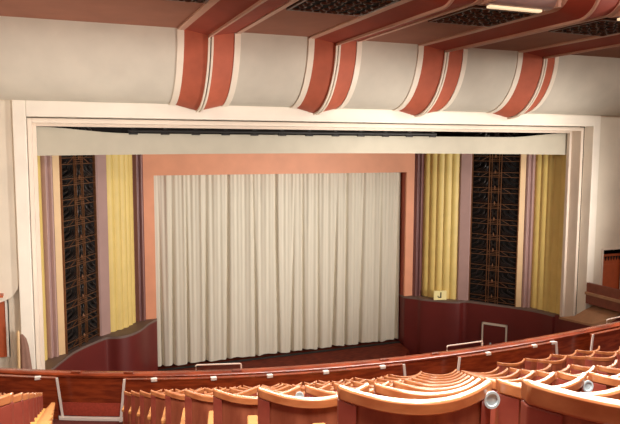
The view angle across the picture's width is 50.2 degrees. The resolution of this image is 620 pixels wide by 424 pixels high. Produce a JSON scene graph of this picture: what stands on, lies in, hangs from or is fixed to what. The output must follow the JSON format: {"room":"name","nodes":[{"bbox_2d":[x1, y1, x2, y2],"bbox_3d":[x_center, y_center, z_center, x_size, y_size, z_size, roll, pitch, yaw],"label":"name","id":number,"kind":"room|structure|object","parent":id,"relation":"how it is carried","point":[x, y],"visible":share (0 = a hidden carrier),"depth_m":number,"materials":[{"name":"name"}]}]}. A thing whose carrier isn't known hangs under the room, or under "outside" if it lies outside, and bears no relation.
{"room":"auditorium","nodes":[
{"label":"auditorium","id":0,"kind":"room"},
{"bbox_2d":[0,100,18,301],"bbox_3d":[-9.530,2.746,17.480,3.480,11.350,0.220,-2,6,-21],"label":"wall","id":1,"kind":"structure","parent":0,"point":[9,275],"depth_m":17.66,"materials":[{"name":"paint"}]},
{"bbox_2d":[0,286,20,367],"bbox_3d":[-8.646,3.201,18.243,1.450,2.900,0.300,-2,6,-21],"label":"wall","id":2,"kind":"structure","parent":0,"point":[13,303],"depth_m":18.28,"materials":[{"name":"paint"}]},
{"bbox_2d":[0,300,10,356],"bbox_3d":[-8.772,3.174,18.109,1.020,1.700,0.150,-2,6,-21],"label":"door","id":3,"kind":"structure","parent":2,"relation":"in","point":[4,335],"depth_m":18.23,"materials":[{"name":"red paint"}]},
{"bbox_2d":[53,415,122,423],"bbox_3d":[3.872,1.683,6.660,20.400,4.545,16.275,-2,6,-21],"label":"floor","id":4,"kind":"structure","parent":0,"point":[55,421],"depth_m":9.74,"materials":[{"name":"carpet"}]},
{"bbox_2d":[0,392,51,423],"bbox_3d":[-1.522,1.178,2.993,0.578,0.850,0.571,0,6,-2],"label":"seat","id":5,"kind":"object","parent":4,"relation":"on","point":[6,401],"visible":1,"depth_m":2.80,"materials":[{"name":"brown wood"}]},
{"bbox_2d":[0,374,63,418],"bbox_3d":[-6.012,2.706,10.270,4.833,0.665,0.440,1,6,8],"label":"rail","id":6,"kind":"object","parent":4,"relation":"on","point":[16,384],"visible":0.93,"depth_m":9.82,"materials":[{"name":"brown wood"}]},
{"bbox_2d":[13,392,52,423],"bbox_3d":[-1.837,1.403,3.819,0.578,0.850,0.571,0,6,-2],"label":"seat","id":7,"kind":"object","parent":4,"relation":"on","point":[18,398],"visible":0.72,"depth_m":3.63,"materials":[{"name":"brown wood"}]},
{"bbox_2d":[23,392,53,423],"bbox_3d":[-2.153,1.628,4.645,0.578,0.850,0.571,0,6,-2],"label":"seat","id":8,"kind":"object","parent":4,"relation":"on","point":[26,400],"visible":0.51,"depth_m":4.47,"materials":[{"name":"brown wood"}]},
{"bbox_2d":[29,392,53,421],"bbox_3d":[-2.469,1.853,5.471,0.578,0.850,0.571,0,6,-2],"label":"seat","id":9,"kind":"object","parent":4,"relation":"on","point":[32,417],"visible":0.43,"depth_m":5.30,"materials":[{"name":"brown wood"}]},
{"bbox_2d":[34,392,54,417],"bbox_3d":[-2.784,2.078,6.297,0.578,0.850,0.571,0,6,-2],"label":"seat","id":10,"kind":"object","parent":4,"relation":"on","point":[36,414],"visible":0.23,"depth_m":6.13,"materials":[{"name":"brown wood"}]},
{"bbox_2d":[37,392,54,420],"bbox_3d":[-3.100,2.303,7.123,0.578,0.850,0.571,0,6,-2],"label":"seat","id":11,"kind":"object","parent":4,"relation":"on","point":[38,403],"visible":0.16,"depth_m":6.95,"materials":[{"name":"brown wood"}]},
{"bbox_2d":[59,416,122,420],"bbox_3d":[-3.245,3.058,9.803,0.989,0.038,0.073,0,6,2],"label":"trim","id":12,"kind":"structure","parent":4,"relation":"on","point":[77,418],"depth_m":9.78,"materials":[{"name":"white paint"}]},
{"bbox_2d":[122,389,161,423],"bbox_3d":[-2.211,2.747,8.890,0.578,0.850,0.571,0,6,-6],"label":"seat","id":13,"kind":"object","parent":4,"relation":"on","point":[127,395],"visible":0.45,"depth_m":8.66,"materials":[{"name":"brown wood"}]},
{"bbox_2d":[128,389,172,423],"bbox_3d":[-1.895,2.522,8.064,0.578,0.850,0.571,0,6,-6],"label":"seat","id":14,"kind":"object","parent":4,"relation":"on","point":[135,396],"visible":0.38,"depth_m":7.83,"materials":[{"name":"brown wood"}]},
{"bbox_2d":[137,388,186,423],"bbox_3d":[-1.579,2.297,7.238,0.578,0.850,0.571,0,6,-6],"label":"seat","id":15,"kind":"object","parent":4,"relation":"on","point":[145,398],"visible":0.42,"depth_m":7.00,"materials":[{"name":"brown wood"}]},
{"bbox_2d":[147,388,203,423],"bbox_3d":[-1.264,2.072,6.412,0.578,0.850,0.571,0,6,-6],"label":"seat","id":16,"kind":"object","parent":4,"relation":"on","point":[157,407],"visible":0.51,"depth_m":6.17,"materials":[{"name":"brown wood"}]},
{"bbox_2d":[161,387,225,423],"bbox_3d":[-0.948,1.847,5.586,0.578,0.850,0.571,0,6,-6],"label":"seat","id":17,"kind":"object","parent":4,"relation":"on","point":[174,402],"visible":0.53,"depth_m":5.33,"materials":[{"name":"brown wood"}]},
{"bbox_2d":[180,386,256,423],"bbox_3d":[-0.632,1.622,4.760,0.578,0.850,0.571,0,6,-6],"label":"seat","id":18,"kind":"object","parent":4,"relation":"on","point":[196,410],"visible":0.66,"depth_m":4.50,"materials":[{"name":"brown wood"}]},
{"bbox_2d":[207,385,303,423],"bbox_3d":[-0.316,1.397,3.934,0.578,0.850,0.571,0,6,-6],"label":"seat","id":19,"kind":"object","parent":4,"relation":"on","point":[228,408],"visible":0.64,"depth_m":3.66,"materials":[{"name":"brown wood"}]},
{"bbox_2d":[229,384,289,395],"bbox_3d":[-0.416,1.843,5.651,0.536,0.850,0.571,-1,6,-8],"label":"seat","id":20,"kind":"object","parent":4,"relation":"on","point":[287,387],"visible":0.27,"depth_m":5.41,"materials":[{"name":"brown wood"}]},
{"bbox_2d":[119,363,405,421],"bbox_3d":[-0.614,2.751,10.044,4.436,0.665,0.264,-1,6,-10],"label":"rail","id":21,"kind":"object","parent":4,"relation":"on","point":[399,369],"visible":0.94,"depth_m":9.90,"materials":[{"name":"brown wood"}]},
{"bbox_2d":[260,383,330,396],"bbox_3d":[-0.100,1.618,4.825,0.536,0.850,0.571,-1,6,-8],"label":"seat","id":22,"kind":"object","parent":4,"relation":"on","point":[327,386],"visible":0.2,"depth_m":4.60,"materials":[{"name":"brown wood"}]},
{"bbox_2d":[247,383,368,423],"bbox_3d":[-0.001,1.172,3.108,0.578,0.850,0.571,0,6,-6],"label":"seat","id":23,"kind":"object","parent":4,"relation":"on","point":[273,407],"visible":0.72,"depth_m":2.82,"materials":[{"name":"brown wood"}]},
{"bbox_2d":[0,321,619,415],"bbox_3d":[1.592,3.003,12.068,20.450,1.615,2.734,-1,6,-15],"label":"parapet","id":24,"kind":"object","parent":4,"relation":"on","point":[83,393],"visible":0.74,"depth_m":10.02,"materials":[{"name":"brown wood"}]},
{"bbox_2d":[195,363,241,369],"bbox_3d":[-1.392,2.352,10.088,0.705,0.090,0.026,0,6,-7],"label":"guard rail","id":25,"kind":"object","parent":24,"relation":"on","point":[220,363],"visible":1,"depth_m":10.08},
{"bbox_2d":[292,381,350,391],"bbox_3d":[0.093,1.837,5.726,0.536,0.850,0.571,-1,6,-9],"label":"seat","id":26,"kind":"object","parent":4,"relation":"on","point":[349,382],"visible":0.18,"depth_m":5.48,"materials":[{"name":"brown wood"}]},
{"bbox_2d":[305,381,389,396],"bbox_3d":[0.215,1.393,3.999,0.536,0.850,0.571,-1,6,-8],"label":"seat","id":27,"kind":"object","parent":4,"relation":"on","point":[310,391],"visible":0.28,"depth_m":3.73,"materials":[{"name":"brown wood"}]},
{"bbox_2d":[334,379,401,391],"bbox_3d":[0.409,1.612,4.900,0.536,0.850,0.571,-1,6,-9],"label":"seat","id":28,"kind":"object","parent":4,"relation":"on","point":[400,380],"visible":0.16,"depth_m":4.66,"materials":[{"name":"brown wood"}]},
{"bbox_2d":[353,377,409,388],"bbox_3d":[0.601,1.831,5.814,0.536,0.850,0.571,-1,6,-10],"label":"seat","id":29,"kind":"object","parent":4,"relation":"on","point":[355,384],"visible":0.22,"depth_m":5.55,"materials":[{"name":"brown wood"}]},
{"bbox_2d":[376,374,417,382],"bbox_3d":[0.977,2.263,7.680,0.536,0.850,0.571,-1,6,-13],"label":"seat","id":30,"kind":"object","parent":4,"relation":"on","point":[377,379],"visible":0.17,"depth_m":7.39,"materials":[{"name":"brown wood"}]},
{"bbox_2d":[313,379,499,423],"bbox_3d":[0.315,0.947,2.281,0.578,0.850,0.571,0,6,-6],"label":"seat","id":31,"kind":"object","parent":4,"relation":"on","point":[474,405],"visible":1,"depth_m":2.01,"materials":[{"name":"brown wood"}]},
{"bbox_2d":[373,378,480,398],"bbox_3d":[0.531,1.168,3.173,0.536,0.850,0.571,-1,6,-8],"label":"seat","id":32,"kind":"object","parent":4,"relation":"on","point":[379,389],"visible":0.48,"depth_m":2.88,"materials":[{"name":"brown wood"}]},
{"bbox_2d":[393,376,474,391],"bbox_3d":[0.725,1.387,4.074,0.536,0.850,0.571,-1,6,-9],"label":"seat","id":33,"kind":"object","parent":4,"relation":"on","point":[396,384],"visible":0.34,"depth_m":3.78,"materials":[{"name":"brown wood"}]},
{"bbox_2d":[404,375,469,387],"bbox_3d":[0.916,1.605,4.988,0.536,0.850,0.571,-1,6,-10],"label":"seat","id":34,"kind":"object","parent":4,"relation":"on","point":[406,381],"visible":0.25,"depth_m":4.70,"materials":[{"name":"brown wood"}]},
{"bbox_2d":[411,373,465,383],"bbox_3d":[1.106,1.822,5.915,0.536,0.850,0.571,-1,6,-12],"label":"seat","id":35,"kind":"object","parent":4,"relation":"on","point":[464,374],"visible":0.2,"depth_m":5.62,"materials":[{"name":"brown wood"}]},
{"bbox_2d":[416,372,462,380],"bbox_3d":[1.293,2.038,6.854,0.536,0.850,0.571,-1,6,-13],"label":"seat","id":36,"kind":"object","parent":4,"relation":"on","point":[461,373],"visible":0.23,"depth_m":6.57,"materials":[{"name":"brown wood"}]},
{"bbox_2d":[422,369,456,376],"bbox_3d":[1.657,2.465,8.771,0.536,0.850,0.571,-1,6,-16],"label":"seat","id":37,"kind":"object","parent":4,"relation":"on","point":[455,370],"visible":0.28,"depth_m":8.47,"materials":[{"name":"brown wood"}]},
{"bbox_2d":[420,370,459,378],"bbox_3d":[1.476,2.252,7.806,0.536,0.850,0.571,-1,6,-15],"label":"seat","id":38,"kind":"object","parent":4,"relation":"on","point":[458,371],"visible":0.16,"depth_m":7.51,"materials":[{"name":"brown wood"}]},
{"bbox_2d":[461,367,498,374],"bbox_3d":[1.973,2.240,7.945,0.536,0.850,0.571,-1,6,-16],"label":"seat","id":39,"kind":"object","parent":4,"relation":"on","point":[495,371],"visible":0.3,"depth_m":7.67,"materials":[{"name":"brown wood"}]},
{"bbox_2d":[464,368,508,376],"bbox_3d":[1.792,2.027,6.980,0.536,0.850,0.571,-1,6,-15],"label":"seat","id":40,"kind":"object","parent":4,"relation":"on","point":[505,372],"visible":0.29,"depth_m":6.71,"materials":[{"name":"brown wood"}]},
{"bbox_2d":[468,369,519,379],"bbox_3d":[1.608,1.813,6.028,0.536,0.850,0.571,-1,6,-13],"label":"seat","id":41,"kind":"object","parent":4,"relation":"on","point":[515,375],"visible":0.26,"depth_m":5.76,"materials":[{"name":"brown wood"}]},
{"bbox_2d":[481,358,524,374],"bbox_3d":[2.976,2.640,10.157,0.578,0.850,0.571,-2,6,-21],"label":"seat","id":42,"kind":"object","parent":4,"relation":"on","point":[520,365],"visible":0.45,"depth_m":9.87,"materials":[{"name":"brown wood"}]},
{"bbox_2d":[472,370,534,382],"bbox_3d":[1.422,1.597,5.088,0.536,0.850,0.571,-1,6,-12],"label":"seat","id":43,"kind":"object","parent":4,"relation":"on","point":[531,375],"visible":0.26,"depth_m":4.83,"materials":[{"name":"brown wood"}]},
{"bbox_2d":[457,341,557,372],"bbox_3d":[3.370,2.643,11.273,2.271,0.665,0.108,-2,6,-25],"label":"rail","id":44,"kind":"object","parent":4,"relation":"on","point":[484,362],"visible":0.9,"depth_m":11.17,"materials":[{"name":"brown wood"}]},
{"bbox_2d":[477,371,554,385],"bbox_3d":[1.232,1.381,4.162,0.536,0.850,0.571,-1,6,-10],"label":"seat","id":45,"kind":"object","parent":4,"relation":"on","point":[550,379],"visible":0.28,"depth_m":3.93,"materials":[{"name":"brown wood"}]},
{"bbox_2d":[509,363,551,377],"bbox_3d":[2.288,2.015,7.119,0.536,0.850,0.571,-1,6,-16],"label":"seat","id":46,"kind":"object","parent":4,"relation":"on","point":[548,368],"visible":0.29,"depth_m":6.86,"materials":[{"name":"brown wood"}]},
{"bbox_2d":[525,354,551,369],"bbox_3d":[3.473,2.622,10.360,0.536,0.850,0.571,-2,6,-23],"label":"seat","id":47,"kind":"object","parent":4,"relation":"on","point":[530,364],"visible":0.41,"depth_m":10.06,"materials":[{"name":"brown wood"}]},
{"bbox_2d":[484,372,593,423],"bbox_3d":[1.041,1.162,3.248,0.536,0.850,0.571,-1,6,-9],"label":"seat","id":48,"kind":"object","parent":4,"relation":"on","point":[580,384],"visible":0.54,"depth_m":3.01,"materials":[{"name":"brown wood"}]},
{"bbox_2d":[521,364,570,380],"bbox_3d":[2.108,1.802,6.154,0.536,0.850,0.571,-1,6,-15],"label":"seat","id":49,"kind":"object","parent":4,"relation":"on","point":[524,372],"visible":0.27,"depth_m":5.89,"materials":[{"name":"brown wood"}]},
{"bbox_2d":[537,355,566,371],"bbox_3d":[3.292,2.416,9.331,0.578,0.850,0.571,-2,6,-21],"label":"seat","id":50,"kind":"object","parent":4,"relation":"on","point":[558,365],"visible":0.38,"depth_m":9.04,"materials":[{"name":"brown wood"}]},
{"bbox_2d":[495,378,619,423],"bbox_3d":[0.847,0.943,2.347,0.536,0.850,0.571,-1,6,-8],"label":"seat","id":51,"kind":"object","parent":4,"relation":"on","point":[508,411],"visible":0.41,"depth_m":2.10,"materials":[{"name":"brown wood"}]},
{"bbox_2d":[551,350,576,364],"bbox_3d":[3.945,2.603,10.568,0.536,0.850,0.571,-2,6,-24],"label":"seat","id":52,"kind":"object","parent":4,"relation":"on","point":[555,357],"visible":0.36,"depth_m":10.27,"materials":[{"name":"brown wood"}]},
{"bbox_2d":[536,365,595,385],"bbox_3d":[1.924,1.588,5.202,0.536,0.850,0.571,-1,6,-13],"label":"seat","id":53,"kind":"object","parent":4,"relation":"on","point":[539,374],"visible":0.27,"depth_m":4.94,"materials":[{"name":"brown wood"}]},
{"bbox_2d":[520,379,619,423],"bbox_3d":[0.652,0.722,1.458,0.536,0.850,0.571,0,6,-6],"label":"seat","id":54,"kind":"object","parent":4,"relation":"on","point":[541,403],"visible":1,"depth_m":1.20,"materials":[{"name":"brown wood"}]},
{"bbox_2d":[566,351,594,370],"bbox_3d":[3.789,2.397,9.534,0.536,0.850,0.571,-2,6,-23],"label":"seat","id":55,"kind":"object","parent":4,"relation":"on","point":[577,360],"visible":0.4,"depth_m":9.23,"materials":[{"name":"brown wood"}]},
{"bbox_2d":[556,371,619,384],"bbox_3d":[1.737,1.373,4.263,0.536,0.850,0.571,-1,6,-12],"label":"seat","id":56,"kind":"object","parent":4,"relation":"on","point":[563,377],"visible":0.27,"depth_m":4.00,"materials":[{"name":"brown wood"}]},
{"bbox_2d":[576,346,599,355],"bbox_3d":[4.412,2.583,10.788,0.536,0.850,0.571,-3,6,-26],"label":"seat","id":57,"kind":"object","parent":4,"relation":"on","point":[579,352],"visible":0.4,"depth_m":10.48,"materials":[{"name":"brown wood"}]},
{"bbox_2d":[562,351,616,373],"bbox_3d":[3.607,2.191,8.505,0.578,0.850,0.571,-2,6,-21],"label":"seat","id":58,"kind":"object","parent":4,"relation":"on","point":[590,361],"visible":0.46,"depth_m":8.21,"materials":[{"name":"brown wood"}]},
{"bbox_2d":[571,360,617,373],"bbox_3d":[2.604,1.790,6.293,0.536,0.850,0.571,-1,6,-16],"label":"seat","id":59,"kind":"object","parent":4,"relation":"on","point":[576,369],"visible":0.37,"depth_m":6.01,"materials":[{"name":"brown wood"}]},
{"bbox_2d":[588,372,619,391],"bbox_3d":[1.548,1.156,3.336,0.536,0.850,0.571,-1,6,-10],"label":"seat","id":60,"kind":"object","parent":4,"relation":"on","point":[601,382],"visible":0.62,"depth_m":3.07,"materials":[{"name":"brown wood"}]},
{"bbox_2d":[590,327,619,351],"bbox_3d":[7.949,2.402,13.846,6.702,0.665,0.152,-3,7,-31],"label":"rail","id":61,"kind":"object","parent":4,"relation":"on","point":[608,340],"visible":0.67,"depth_m":12.37,"materials":[{"name":"wood"}]},
{"bbox_2d":[595,346,619,357],"bbox_3d":[4.261,2.378,9.742,0.536,0.850,0.571,-2,6,-24],"label":"seat","id":62,"kind":"object","parent":4,"relation":"on","point":[603,354],"visible":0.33,"depth_m":9.43,"materials":[{"name":"brown wood"}]},
{"bbox_2d":[596,365,619,375],"bbox_3d":[2.424,1.577,5.328,0.536,0.850,0.571,-1,6,-15],"label":"seat","id":63,"kind":"object","parent":4,"relation":"on","point":[609,371],"visible":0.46,"depth_m":5.04,"materials":[{"name":"brown wood"}]},
{"bbox_2d":[37,126,139,132],"bbox_3d":[-7.649,2.170,22.529,4.500,11.500,6.300,-2,6,-21],"label":"wall","id":64,"kind":"structure","parent":0,"point":[98,129],"depth_m":24.06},
{"bbox_2d":[37,156,47,360],"bbox_3d":[-8.181,1.209,19.674,0.130,7.020,1.829,-1,6,-8],"label":"panel","id":65,"kind":"object","parent":64,"relation":"on","point":[38,157],"visible":0.11,"depth_m":20.37,"materials":[{"name":"yellow paint"}]},
{"bbox_2d":[40,155,65,357],"bbox_3d":[-8.074,1.097,20.785,0.226,7.020,0.609,5,8,40],"label":"pilaster","id":66,"kind":"object","parent":64,"relation":"on","point":[50,178],"visible":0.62,"depth_m":20.75,"materials":[{"name":"paint"}]},
{"bbox_2d":[59,127,99,353],"bbox_3d":[-7.654,0.792,21.974,0.220,7.392,2.089,1,6,12],"label":"grille","id":67,"kind":"object","parent":64,"relation":"in","point":[77,178],"visible":0.88,"depth_m":21.98,"materials":[{"name":"brown metal"}]},
{"bbox_2d":[92,155,110,335],"bbox_3d":[-7.306,0.854,23.226,0.200,7.020,0.520,4,7,30],"label":"pilaster","id":68,"kind":"object","parent":64,"relation":"on","point":[100,160],"visible":0.65,"depth_m":23.17,"materials":[{"name":"paint"}]},
{"bbox_2d":[106,155,135,331],"bbox_3d":[-6.856,0.758,24.195,0.310,7.020,1.617,2,6,19],"label":"panel","id":69,"kind":"object","parent":64,"relation":"on","point":[118,167],"visible":0.67,"depth_m":23.97,"materials":[{"name":"yellow paint"}]},
{"bbox_2d":[132,154,145,320],"bbox_3d":[-6.472,0.670,25.081,0.427,7.020,0.235,-4,7,-38],"label":"pilaster","id":70,"kind":"object","parent":64,"relation":"on","point":[137,159],"visible":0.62,"depth_m":25.04,"materials":[{"name":"purple paint"}]},
{"bbox_2d":[128,128,436,136],"bbox_3d":[-0.456,-2.583,21.635,10.650,0.205,0.100,-2,6,-21],"label":"batten","id":71,"kind":"object","parent":64,"relation":"attached to","point":[132,131],"visible":0.98,"depth_m":21.31,"materials":[{"name":"black metal"}]},
{"bbox_2d":[45,318,157,370],"bbox_3d":[-7.252,6.145,23.093,4.488,3.480,6.100,-2,6,-21],"label":"wall","id":72,"kind":"structure","parent":0,"point":[134,347],"depth_m":23.37,"materials":[{"name":"red paint"}]},
{"bbox_2d":[143,153,414,318],"bbox_3d":[-0.976,0.455,27.693,11.800,6.970,0.700,-2,6,-21],"label":"surround","id":73,"kind":"object","parent":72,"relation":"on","point":[265,163],"visible":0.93,"depth_m":27.01,"materials":[{"name":"paint"}]},
{"bbox_2d":[154,172,400,365],"bbox_3d":[-1.035,2.165,27.999,10.840,7.735,0.277,-2,6,-21],"label":"stage curtain","id":74,"kind":"object","parent":73,"relation":"hanging from","point":[246,265],"visible":0.94,"depth_m":27.71,"materials":[{"name":"fabric"}]},
{"bbox_2d":[140,128,404,135],"bbox_3d":[-1.255,1.542,28.504,20.000,11.600,0.200,-2,6,-21],"label":"wall","id":75,"kind":"structure","parent":0,"point":[140,128],"depth_m":27.70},
{"bbox_2d":[158,339,408,370],"bbox_3d":[-0.745,6.804,27.679,11.000,1.300,2.700,-2,6,-21],"label":"floor","id":76,"kind":"structure","parent":0,"point":[396,349],"depth_m":27.91,"materials":[{"name":"wood"}]},
{"bbox_2d":[158,341,399,370],"bbox_3d":[-0.953,6.083,28.144,10.800,0.040,0.150,-2,6,-21],"label":"curtain tread","id":77,"kind":"object","parent":76,"relation":"on","point":[318,351],"visible":0.93,"depth_m":28.03,"materials":[{"name":"black wood"}]},
{"bbox_2d":[0,16,619,115],"bbox_3d":[1.801,-4.115,20.194,27.000,1.850,1.750,-2,6,-21],"label":"cove","id":78,"kind":"object","parent":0,"point":[41,59],"visible":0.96,"depth_m":18.11,"materials":[{"name":"paint"}]},
{"bbox_2d":[168,29,240,111],"bbox_3d":[-2.892,-3.798,18.144,1.690,2.034,1.770,-2,6,-21],"label":"rib","id":79,"kind":"object","parent":78,"relation":"attached to","point":[207,68],"visible":0.96,"depth_m":17.70,"materials":[{"name":"paint"}]},
{"bbox_2d":[290,38,361,114],"bbox_3d":[0.477,-3.918,19.464,1.650,2.034,1.770,-2,6,-21],"label":"rib","id":80,"kind":"object","parent":78,"relation":"attached to","point":[332,71],"visible":0.98,"depth_m":19.01,"materials":[{"name":"paint"}]},
{"bbox_2d":[392,46,467,116],"bbox_3d":[3.785,-4.035,20.761,1.740,2.034,1.770,-2,6,-21],"label":"rib","id":81,"kind":"object","parent":78,"relation":"attached to","point":[439,75],"visible":0.97,"depth_m":20.31,"materials":[{"name":"paint"}]},
{"bbox_2d":[486,52,558,118],"bbox_3d":[7.121,-4.153,22.068,1.630,2.034,1.770,-2,6,-21],"label":"rib","id":82,"kind":"object","parent":78,"relation":"attached to","point":[534,77],"visible":0.94,"depth_m":21.61,"materials":[{"name":"paint"}]},
{"bbox_2d":[0,0,619,57],"bbox_3d":[2.823,-5.369,17.472,27.000,1.200,7.100,-2,6,-21],"label":"ceiling","id":83,"kind":"structure","parent":0,"point":[158,13],"depth_m":16.01,"materials":[{"name":"paint"}]},
{"bbox_2d":[168,0,208,3],"bbox_3d":[-2.587,-4.267,12.745,1.570,0.086,1.800,-2,6,-21],"label":"ceiling vent","id":84,"kind":"object","parent":83,"relation":"in","point":[192,1],"visible":1,"depth_m":13.61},
{"bbox_2d":[177,0,298,36],"bbox_3d":[-1.540,-4.910,14.595,1.690,1.270,6.420,-2,6,-21],"label":"ceiling beam","id":85,"kind":"structure","parent":83,"relation":"attached to","point":[215,17],"depth_m":14.97,"materials":[{"name":"paint"}]},
{"bbox_2d":[286,0,400,16],"bbox_3d":[0.665,-4.382,14.019,1.840,0.086,1.800,-2,6,-21],"label":"ceiling vent","id":86,"kind":"object","parent":83,"relation":"in","point":[361,8],"visible":1,"depth_m":14.14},
{"bbox_2d":[308,0,482,45],"bbox_3d":[1.828,-5.030,15.915,1.650,1.270,6.420,-2,6,-21],"label":"ceiling beam","id":87,"kind":"structure","parent":83,"relation":"attached to","point":[402,14],"depth_m":15.36,"materials":[{"name":"paint"}]},
{"bbox_2d":[428,5,538,26],"bbox_3d":[3.969,-4.499,15.314,1.760,0.086,1.800,-2,6,-21],"label":"ceiling vent","id":88,"kind":"object","parent":83,"relation":"in","point":[476,15],"visible":0.99,"depth_m":15.18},
{"bbox_2d":[418,0,619,52],"bbox_3d":[5.137,-5.147,17.211,1.740,1.270,6.420,-2,6,-21],"label":"ceiling beam","id":89,"kind":"structure","parent":83,"relation":"attached to","point":[571,12],"depth_m":15.90,"materials":[{"name":"paint"}]},
{"bbox_2d":[478,0,560,12],"bbox_3d":[4.457,-4.606,14.059,1.760,0.620,0.520,-2,6,-21],"label":"trough","id":90,"kind":"object","parent":83,"relation":"attached to","point":[533,6],"visible":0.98,"depth_m":14.02,"materials":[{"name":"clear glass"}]},
{"bbox_2d":[518,33,619,58],"bbox_3d":[8.473,-5.266,18.518,1.630,1.270,6.420,-2,6,-21],"label":"ceiling beam","id":91,"kind":"structure","parent":83,"relation":"attached to","point":[593,43],"depth_m":19.38,"materials":[{"name":"paint"}]},
{"bbox_2d":[548,18,619,35],"bbox_3d":[7.337,-4.619,16.634,1.800,0.086,1.800,-2,6,-21],"label":"ceiling vent","id":92,"kind":"object","parent":83,"relation":"in","point":[604,26],"visible":1,"depth_m":16.64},
{"bbox_2d":[394,294,559,354],"bbox_3d":[7.088,5.636,28.713,4.491,3.480,6.100,-2,6,-21],"label":"wall","id":93,"kind":"structure","parent":0,"point":[426,324],"depth_m":28.88,"materials":[{"name":"red paint"}]},
{"bbox_2d":[434,290,446,299],"bbox_3d":[5.703,3.648,29.036,0.560,0.400,0.070,0,6,-6],"label":"sign","id":94,"kind":"object","parent":93,"relation":"on","point":[438,295],"visible":1,"depth_m":29.01,"materials":[{"name":"paper"}]},
{"bbox_2d":[481,322,506,345],"bbox_3d":[7.866,6.084,28.383,1.070,2.660,0.080,4,7,31],"label":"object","id":95,"kind":"structure","parent":93,"relation":"in","point":[492,333],"depth_m":28.31,"materials":[{"name":"red paint"}]},
{"bbox_2d":[405,127,584,306],"bbox_3d":[7.519,1.631,28.473,4.500,11.500,6.300,-2,6,-21],"label":"wall","id":96,"kind":"structure","parent":0,"point":[439,134],"depth_m":28.65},
{"bbox_2d":[36,126,566,155],"bbox_3d":[1.002,-2.340,22.393,19.240,0.830,0.450,-2,6,-21],"label":"pelmet","id":97,"kind":"object","parent":96,"relation":"hanging from","point":[51,141],"visible":0.92,"depth_m":21.68,"materials":[{"name":"fabric"}]},
{"bbox_2d":[412,153,423,295],"bbox_3d":[4.833,0.270,29.511,0.427,7.020,0.235,0,6,-5],"label":"pilaster","id":98,"kind":"object","parent":96,"relation":"on","point":[419,157],"visible":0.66,"depth_m":29.47,"materials":[{"name":"purple paint"}]},
{"bbox_2d":[421,153,459,298],"bbox_3d":[5.721,0.312,29.124,1.617,7.020,0.310,3,7,28],"label":"panel","id":99,"kind":"object","parent":96,"relation":"on","point":[441,171],"visible":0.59,"depth_m":29.05,"materials":[{"name":"yellow paint"}]},
{"bbox_2d":[457,154,471,299],"bbox_3d":[6.714,0.357,28.720,0.520,7.020,0.200,2,6,16],"label":"pilaster","id":100,"kind":"object","parent":96,"relation":"on","point":[465,159],"visible":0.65,"depth_m":28.66,"materials":[{"name":"paint"}]},
{"bbox_2d":[468,132,520,306],"bbox_3d":[7.814,0.243,28.036,2.089,7.392,0.220,4,7,35],"label":"grille","id":101,"kind":"object","parent":96,"relation":"in","point":[495,189],"visible":0.9,"depth_m":28.07,"materials":[{"name":"brown metal"}]},
{"bbox_2d":[516,154,535,307],"bbox_3d":[8.947,0.494,27.456,0.609,7.020,0.226,1,6,6],"label":"pilaster","id":102,"kind":"object","parent":96,"relation":"on","point":[528,161],"visible":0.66,"depth_m":27.43,"materials":[{"name":"paint"}]},
{"bbox_2d":[530,154,565,313],"bbox_3d":[9.787,0.572,26.715,0.130,7.020,1.829,-4,7,-35],"label":"panel","id":103,"kind":"object","parent":96,"relation":"on","point":[550,170],"visible":0.56,"depth_m":26.86,"materials":[{"name":"yellow paint"}]},
{"bbox_2d":[554,315,559,333],"bbox_3d":[10.263,5.909,26.135,0.480,3.480,1.350,-2,6,-21],"label":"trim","id":104,"kind":"structure","parent":96,"relation":"attached to","point":[556,326],"depth_m":26.43,"materials":[{"name":"red paint"}]},
{"bbox_2d":[576,249,619,302],"bbox_3d":[11.576,2.422,26.280,1.800,2.400,0.680,-2,6,-21],"label":"wall","id":105,"kind":"structure","parent":0,"point":[616,250],"depth_m":26.56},
{"bbox_2d":[600,247,619,288],"bbox_3d":[11.777,2.408,25.932,1.380,2.100,0.390,-2,6,-21],"label":"curtain","id":106,"kind":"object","parent":105,"relation":"in","point":[610,263],"depth_m":26.06,"materials":[{"name":"red fabric"}]},
{"bbox_2d":[592,116,619,305],"bbox_3d":[12.362,1.970,26.059,3.470,11.350,0.220,-2,6,-21],"label":"wall","id":107,"kind":"structure","parent":0,"point":[607,234],"depth_m":25.27,"materials":[{"name":"paint"}]},
{"bbox_2d":[11,100,600,369],"bbox_3d":[1.296,0.587,21.908,20.060,7.885,1.100,-2,6,-21],"label":"frame","id":108,"kind":"object","parent":107,"relation":"attached to","point":[26,114],"visible":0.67,"depth_m":20.42,"materials":[{"name":"paint"}]},
{"bbox_3d":[13.104,3.603,23.997,3.700,0.080,4.150,-2,6,-21],"label":"box","id":109,"kind":"object","parent":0,"visible":0},
{"bbox_2d":[585,282,619,311],"bbox_3d":[11.384,3.256,23.281,0.200,0.780,4.168,-2,6,-25],"label":"parapet","id":110,"kind":"object","parent":109,"relation":"on","point":[606,297],"visible":1,"depth_m":24.42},
{"bbox_3d":[1.907,8.238,21.043,27.000,0.200,18.000,-2,6,-21],"label":"floor","id":111,"kind":"structure","parent":0,"visible":0},
{"bbox_2d":[558,305,619,332],"bbox_3d":[10.567,5.627,25.308,1.000,4.210,2.450,-2,6,-21],"label":"platform","id":112,"kind":"object","parent":111,"relation":"on","point":[592,316],"visible":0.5,"depth_m":24.90,"materials":[{"name":"red paint"}]},
{"bbox_3d":[-8.047,6.567,17.772,1.800,3.700,0.750,-2,6,-21],"label":"platform","id":113,"kind":"object","parent":111,"relation":"on","visible":0},
{"bbox_2d":[16,330,31,368],"bbox_3d":[-7.669,3.915,17.832,0.392,1.570,0.348,-2,6,-21],"label":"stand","id":114,"kind":"object","parent":113,"relation":"on","point":[23,353],"visible":0.74,"depth_m":17.72,"materials":[{"name":"brown wood"}]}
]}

